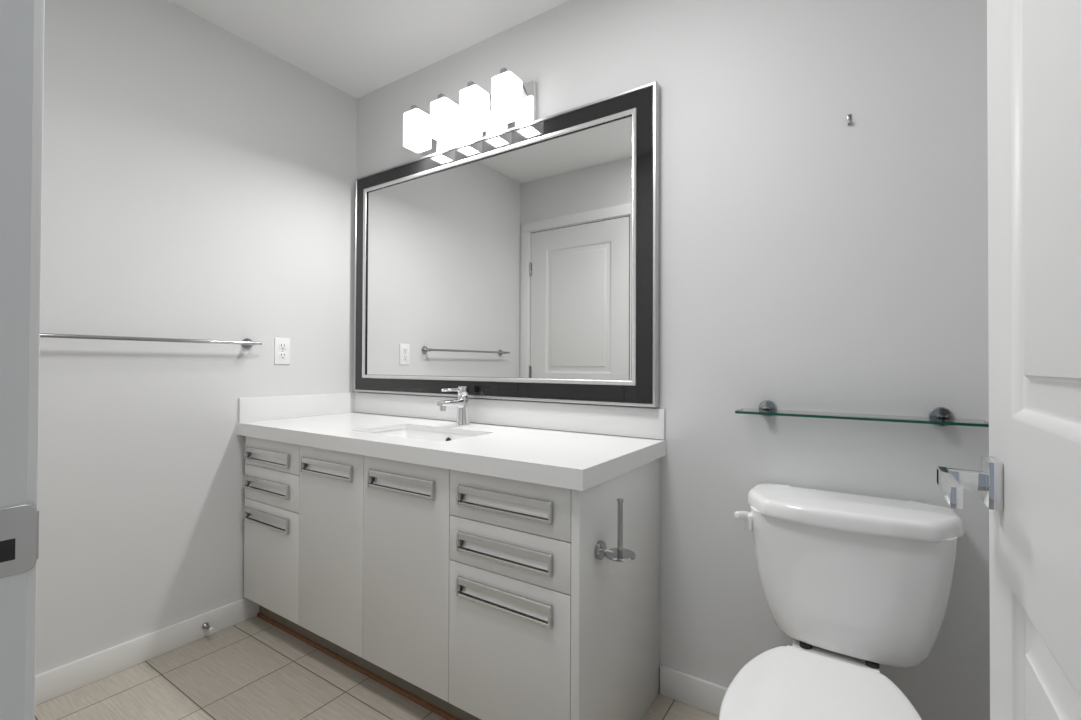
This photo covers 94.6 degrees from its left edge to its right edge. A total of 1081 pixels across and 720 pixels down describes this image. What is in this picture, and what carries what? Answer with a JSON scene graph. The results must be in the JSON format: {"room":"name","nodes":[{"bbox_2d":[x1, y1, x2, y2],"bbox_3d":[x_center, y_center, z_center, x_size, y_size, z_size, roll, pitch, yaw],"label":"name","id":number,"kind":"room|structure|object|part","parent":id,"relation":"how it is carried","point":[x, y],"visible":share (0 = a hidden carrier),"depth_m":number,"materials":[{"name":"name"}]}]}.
{"room":"bathroom","nodes":[
{"label":"bathroom","id":0,"kind":"room"},
{"bbox_2d":[35,0,356,674],"bbox_3d":[-1.405,-0.130,1.964,0.115,2.440,1.715,0,-1,34],"label":"wall","id":1,"kind":"structure","parent":0,"point":[198,182],"depth_m":1.87,"materials":[{"name":"paint"}]},
{"bbox_2d":[35,598,258,705],"bbox_3d":[-1.353,1.044,1.923,0.013,0.092,1.472,0,-1,34],"label":"baseboard","id":2,"kind":"structure","parent":1,"relation":"attached to","point":[56,682],"depth_m":1.78,"materials":[{"name":"white paint"}]},
{"bbox_2d":[40,333,261,348],"bbox_3d":[-1.410,-0.073,1.790,0.068,0.045,0.778,0,-1,34],"label":"towel bar","id":3,"kind":"object","parent":1,"relation":"attached to","point":[246,343],"visible":0.66,"depth_m":1.77,"materials":[{"name":"silver metal"}]},
{"bbox_2d":[202,622,213,631],"bbox_3d":[-1.293,1.045,1.945,0.062,0.024,0.024,0,-1,34],"label":"door stop","id":4,"kind":"object","parent":1,"relation":"attached to","point":[205,625],"visible":1,"depth_m":1.95,"materials":[{"name":"silver metal"}]},
{"bbox_2d":[274,338,289,363],"bbox_3d":[-1.154,-0.040,2.231,0.007,0.118,0.070,0,-1,34],"label":"wall outlet","id":5,"kind":"object","parent":1,"relation":"attached to","point":[282,345],"visible":1,"depth_m":2.23,"materials":[{"name":"white plastic"}]},
{"bbox_2d":[279,352,286,358],"bbox_3d":[-1.152,-0.019,2.230,0.002,0.029,0.034,0,-1,34],"label":"receptacle","id":6,"kind":"object","parent":5,"relation":"attached to","point":[282,355],"depth_m":2.23,"materials":[{"name":"white plastic"}]},
{"bbox_2d":[279,343,286,349],"bbox_3d":[-1.152,-0.061,2.230,0.002,0.029,0.034,0,-1,34],"label":"receptacle","id":7,"kind":"object","parent":5,"relation":"attached to","point":[282,346],"depth_m":2.23,"materials":[{"name":"white plastic"}]},
{"bbox_2d":[239,392,353,421],"bbox_3d":[-1.099,0.212,2.310,0.012,0.102,0.562,0,-1,34],"label":"backsplash","id":8,"kind":"structure","parent":1,"relation":"attached to","point":[290,406],"depth_m":2.27,"materials":[{"name":"white stone"}]},
{"bbox_2d":[168,0,569,98],"bbox_3d":[-0.261,-1.377,1.220,2.850,0.050,1.715,0,-1,34],"label":"ceiling","id":9,"kind":"structure","parent":0,"point":[358,48],"depth_m":2.02,"materials":[{"name":"white paint"}]},
{"bbox_2d":[35,616,718,719],"bbox_3d":[-0.631,1.106,0.654,2.850,0.050,3.015,0,-1,34],"label":"floor","id":10,"kind":"structure","parent":0,"point":[250,669],"depth_m":1.64,"materials":[{"name":"tile"}]},
{"bbox_2d":[243,436,659,719],"bbox_3d":[-0.427,0.703,1.859,1.604,0.782,0.560,0,-1,34],"label":"vanity cabinet","id":11,"kind":"object","parent":10,"relation":"on","point":[463,595],"visible":0.95,"depth_m":1.46,"materials":[{"name":"paint"}]},
{"bbox_3d":[-1.083,0.630,1.971,0.320,0.055,0.021,0,-1,34],"label":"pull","id":12,"kind":"part","parent":11,"relation":"part of","materials":[{"name":"metal"}]},
{"bbox_3d":[-1.082,0.500,1.973,0.320,0.055,0.021,0,-1,34],"label":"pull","id":13,"kind":"part","parent":11,"relation":"part of","materials":[{"name":"metal"}]},
{"bbox_3d":[-1.082,0.384,1.974,0.320,0.055,0.021,0,-1,34],"label":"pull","id":14,"kind":"part","parent":11,"relation":"part of","materials":[{"name":"metal"}]},
{"bbox_3d":[-1.057,0.776,1.966,0.397,0.408,0.020,0,-1,34],"label":"door","id":15,"kind":"part","parent":11,"relation":"part of","materials":[{"name":"paint"}]},
{"bbox_3d":[-1.056,0.500,1.968,0.397,0.138,0.020,0,-1,34],"label":"drawer","id":16,"kind":"part","parent":11,"relation":"part of","materials":[{"name":"paint"}]},
{"bbox_3d":[-1.056,0.371,1.970,0.397,0.114,0.020,0,-1,34],"label":"drawer","id":17,"kind":"part","parent":11,"relation":"part of","materials":[{"name":"paint"}]},
{"bbox_3d":[-0.753,0.383,1.756,0.296,0.055,0.021,0,-1,34],"label":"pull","id":18,"kind":"part","parent":11,"relation":"part of","materials":[{"name":"metal"}]},
{"bbox_3d":[-0.735,0.647,1.753,0.370,0.666,0.020,0,-1,34],"label":"door","id":19,"kind":"part","parent":11,"relation":"part of","materials":[{"name":"paint"}]},
{"bbox_3d":[-0.433,0.383,1.543,0.296,0.057,0.021,0,-1,34],"label":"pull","id":20,"kind":"part","parent":11,"relation":"part of","materials":[{"name":"metal"}]},
{"bbox_3d":[-0.418,0.646,1.543,0.384,0.666,0.020,0,-1,34],"label":"door","id":21,"kind":"part","parent":11,"relation":"part of","materials":[{"name":"paint"}]},
{"bbox_2d":[237,412,665,490],"bbox_3d":[-0.424,0.286,1.857,1.635,0.050,0.568,0,-1,34],"label":"countertop","id":22,"kind":"structure","parent":11,"relation":"on","point":[580,461],"depth_m":1.56,"materials":[{"name":"white stone"}]},
{"bbox_2d":[374,429,472,441],"bbox_3d":[-0.436,0.352,1.823,0.522,0.139,0.310,0,-1,34],"label":"sink","id":23,"kind":"object","parent":22,"relation":"in","point":[409,433],"visible":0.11,"depth_m":1.99,"materials":[{"name":"white ceramic"}]},
{"bbox_2d":[437,386,469,425],"bbox_3d":[-0.342,0.184,1.981,0.058,0.158,0.160,0,-1,34],"label":"faucet","id":24,"kind":"object","parent":22,"relation":"on","point":[462,403],"visible":1,"depth_m":2.00,"materials":[{"name":"silver metal"}]},
{"bbox_3d":[-0.353,0.175,1.965,0.036,0.040,0.121,0,-1,34],"label":"spout","id":25,"kind":"part","parent":24,"relation":"part of","materials":[{"name":"silver metal"}]},
{"bbox_3d":[-0.351,0.119,1.969,0.013,0.015,0.110,0,-1,34],"label":"lever","id":26,"kind":"part","parent":24,"relation":"part of","materials":[{"name":"silver metal"}]},
{"bbox_3d":[-0.101,0.635,1.320,0.314,0.056,0.021,0,-1,34],"label":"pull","id":27,"kind":"part","parent":11,"relation":"part of","materials":[{"name":"metal"}]},
{"bbox_3d":[-0.101,0.509,1.321,0.314,0.056,0.021,0,-1,34],"label":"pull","id":28,"kind":"part","parent":11,"relation":"part of","materials":[{"name":"metal"}]},
{"bbox_3d":[-0.100,0.379,1.322,0.314,0.057,0.021,0,-1,34],"label":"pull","id":29,"kind":"part","parent":11,"relation":"part of","materials":[{"name":"metal"}]},
{"bbox_3d":[-0.090,0.775,1.323,0.400,0.406,0.020,0,-1,34],"label":"door","id":30,"kind":"part","parent":11,"relation":"part of","materials":[{"name":"paint"}]},
{"bbox_3d":[-0.089,0.507,1.326,0.400,0.124,0.020,0,-1,34],"label":"drawer","id":31,"kind":"part","parent":11,"relation":"part of","materials":[{"name":"paint"}]},
{"bbox_3d":[-0.088,0.377,1.327,0.400,0.130,0.020,0,-1,34],"label":"drawer","id":32,"kind":"part","parent":11,"relation":"part of","materials":[{"name":"paint"}]},
{"bbox_2d":[594,498,635,561],"bbox_3d":[0.190,0.428,1.250,0.098,0.162,0.077,0,-1,34],"label":"toilet paper holder","id":33,"kind":"object","parent":11,"relation":"attached to","point":[619,554],"visible":1,"depth_m":1.24,"materials":[{"name":"silver metal"}]},
{"bbox_2d":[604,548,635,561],"bbox_3d":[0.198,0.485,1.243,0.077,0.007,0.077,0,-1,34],"label":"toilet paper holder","id":34,"kind":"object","parent":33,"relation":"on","point":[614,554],"depth_m":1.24,"materials":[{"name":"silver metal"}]},
{"bbox_3d":[0.199,0.422,1.244,0.018,0.151,0.018,0,-1,34],"label":"rod","id":35,"kind":"part","parent":33,"relation":"part of","materials":[{"name":"silver metal"}]},
{"bbox_3d":[0.234,0.702,1.426,0.024,0.782,0.550,0,-1,34],"label":"panel","id":36,"kind":"part","parent":11,"relation":"part of","materials":[{"name":"paint"}]},
{"bbox_2d":[719,483,963,719],"bbox_3d":[0.622,0.722,1.049,0.476,0.738,0.750,0,-1,34],"label":"toilet","id":37,"kind":"object","parent":10,"relation":"on","point":[859,583],"visible":1,"depth_m":1.14,"materials":[{"name":"white ceramic"}]},
{"bbox_3d":[0.542,0.424,1.322,0.080,0.057,0.029,1,-1,-44],"label":"flush lever","id":38,"kind":"part","parent":37,"relation":"part of","materials":[{"name":"white plastic"}]},
{"bbox_3d":[0.530,0.676,0.936,0.341,0.018,0.460,0,-1,34],"label":"seat lid","id":39,"kind":"part","parent":37,"relation":"part of","materials":[{"name":"plastic"}]},
{"bbox_3d":[0.768,0.552,1.259,0.430,0.319,0.203,0,-1,34],"label":"tank","id":40,"kind":"part","parent":37,"relation":"part of","materials":[{"name":"white ceramic"}]},
{"bbox_3d":[0.766,0.378,1.257,0.464,0.044,0.226,0,-1,34],"label":"tank lid","id":41,"kind":"part","parent":37,"relation":"part of","materials":[{"name":"white ceramic"}]},
{"bbox_2d":[355,0,989,719],"bbox_3d":[0.176,-0.124,1.874,2.620,2.440,0.115,0,-1,34],"label":"wall","id":42,"kind":"structure","parent":0,"point":[811,260],"depth_m":1.44,"materials":[{"name":"paint"}]},
{"bbox_2d":[403,67,536,156],"bbox_3d":[-0.314,-1.003,2.049,0.619,0.170,0.154,0,-1,34],"label":"vanity light","id":43,"kind":"object","parent":42,"relation":"attached to","point":[511,103],"visible":0.97,"depth_m":2.00,"materials":[{"name":"frosted white glass"},{"name":"satin nickel"}]},
{"bbox_3d":[-0.532,-0.990,2.154,0.090,0.144,0.090,0,-1,34],"label":"lamp shade","id":44,"kind":"part","parent":43,"relation":"part of","materials":[{"name":"white glass"}]},
{"bbox_3d":[-0.515,-1.066,2.179,0.034,0.044,0.118,0,-1,34],"label":"lamp arm","id":45,"kind":"part","parent":43,"relation":"part of","materials":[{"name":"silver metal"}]},
{"bbox_3d":[-0.397,-0.990,2.064,0.090,0.144,0.090,0,-1,34],"label":"lamp shade","id":46,"kind":"part","parent":43,"relation":"part of","materials":[{"name":"white glass"}]},
{"bbox_3d":[-0.380,-1.066,2.090,0.034,0.044,0.118,0,-1,34],"label":"lamp arm","id":47,"kind":"part","parent":43,"relation":"part of","materials":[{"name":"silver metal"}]},
{"bbox_3d":[-0.262,-0.990,1.975,0.090,0.144,0.090,0,-1,34],"label":"lamp shade","id":48,"kind":"part","parent":43,"relation":"part of","materials":[{"name":"white glass"}]},
{"bbox_3d":[-0.245,-1.066,2.000,0.034,0.044,0.118,0,-1,34],"label":"lamp arm","id":49,"kind":"part","parent":43,"relation":"part of","materials":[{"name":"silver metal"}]},
{"bbox_3d":[-0.110,-1.067,1.910,0.034,0.044,0.118,0,-1,34],"label":"lamp arm","id":50,"kind":"part","parent":43,"relation":"part of","materials":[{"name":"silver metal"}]},
{"bbox_3d":[-0.127,-0.990,1.885,0.090,0.144,0.090,0,-1,34],"label":"lamp shade","id":51,"kind":"part","parent":43,"relation":"part of","materials":[{"name":"white glass"}]},
{"bbox_2d":[354,81,659,406],"bbox_3d":[-0.269,-0.379,2.078,1.572,1.070,0.042,0,-1,34],"label":"framed mirror","id":52,"kind":"object","parent":42,"relation":"attached to","point":[521,262],"visible":1,"depth_m":1.93,"materials":[{"name":"mirror glass"},{"name":"black painted wood"},{"name":"silver"}]},
{"bbox_2d":[354,392,664,439],"bbox_3d":[-0.267,0.213,2.087,1.620,0.100,0.012,0,-1,34],"label":"backsplash","id":53,"kind":"structure","parent":42,"relation":"attached to","point":[596,419],"depth_m":1.92,"materials":[{"name":"white stone"}]},
{"bbox_2d":[660,665,727,716],"bbox_3d":[0.811,1.048,1.362,1.000,0.092,0.013,0,-1,34],"label":"baseboard","id":54,"kind":"structure","parent":42,"relation":"attached to","point":[696,692],"depth_m":1.57,"materials":[{"name":"white paint"}]},
{"bbox_2d":[847,114,850,125],"bbox_3d":[0.842,-0.658,1.360,0.009,0.030,0.016,0,-1,34],"label":"wall hook","id":55,"kind":"object","parent":42,"relation":"attached to","point":[848,115],"visible":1,"depth_m":1.36,"materials":[{"name":"silver metal"}]},
{"bbox_2d":[735,400,988,426],"bbox_3d":[0.811,0.142,1.309,0.547,0.049,0.120,0,-1,34],"label":"glass shelf","id":56,"kind":"object","parent":42,"relation":"attached to","point":[938,416],"visible":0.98,"depth_m":1.26,"materials":[{"name":"clear glass"}]},
{"bbox_3d":[-0.708,-0.140,0.541,2.620,2.440,0.115,0,-1,34],"label":"wall","id":57,"kind":"structure","parent":0,"visible":0},
{"bbox_2d":[0,0,38,719],"bbox_3d":[-0.149,0.042,0.173,0.816,2.074,0.124,0,-1,34],"label":"trim","id":58,"kind":"structure","parent":57,"relation":"attached to","point":[19,520],"depth_m":0.43,"materials":[{"name":"white paint"}]},
{"bbox_3d":[-0.452,0.154,0.420,0.007,0.058,0.045,0,-1,26],"label":"strike plate","id":59,"kind":"part","parent":58,"relation":"part of","materials":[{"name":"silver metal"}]},
{"bbox_2d":[24,0,44,719],"bbox_3d":[-0.117,0.013,0.221,0.930,2.132,0.008,0,-1,34],"label":"trim","id":60,"kind":"structure","parent":57,"relation":"attached to","point":[39,5],"depth_m":0.44,"materials":[{"name":"white paint"}]},
{"bbox_2d":[937,0,1080,719],"bbox_3d":[0.408,0.053,0.343,0.155,2.040,0.786,0,-1,34],"label":"door","id":61,"kind":"structure","parent":57,"relation":"in","point":[1029,481],"depth_m":0.50,"materials":[{"name":"white paint"}]},
{"bbox_3d":[0.514,0.154,0.599,0.048,0.024,0.137,0,-1,34],"label":"lever","id":62,"kind":"part","parent":61,"relation":"part of","materials":[{"name":"silver metal"}]},
{"bbox_3d":[0.569,0.154,0.630,0.014,0.058,0.058,0,-1,34],"label":"handle","id":63,"kind":"part","parent":61,"relation":"part of","materials":[{"name":"silver metal"}]}
]}

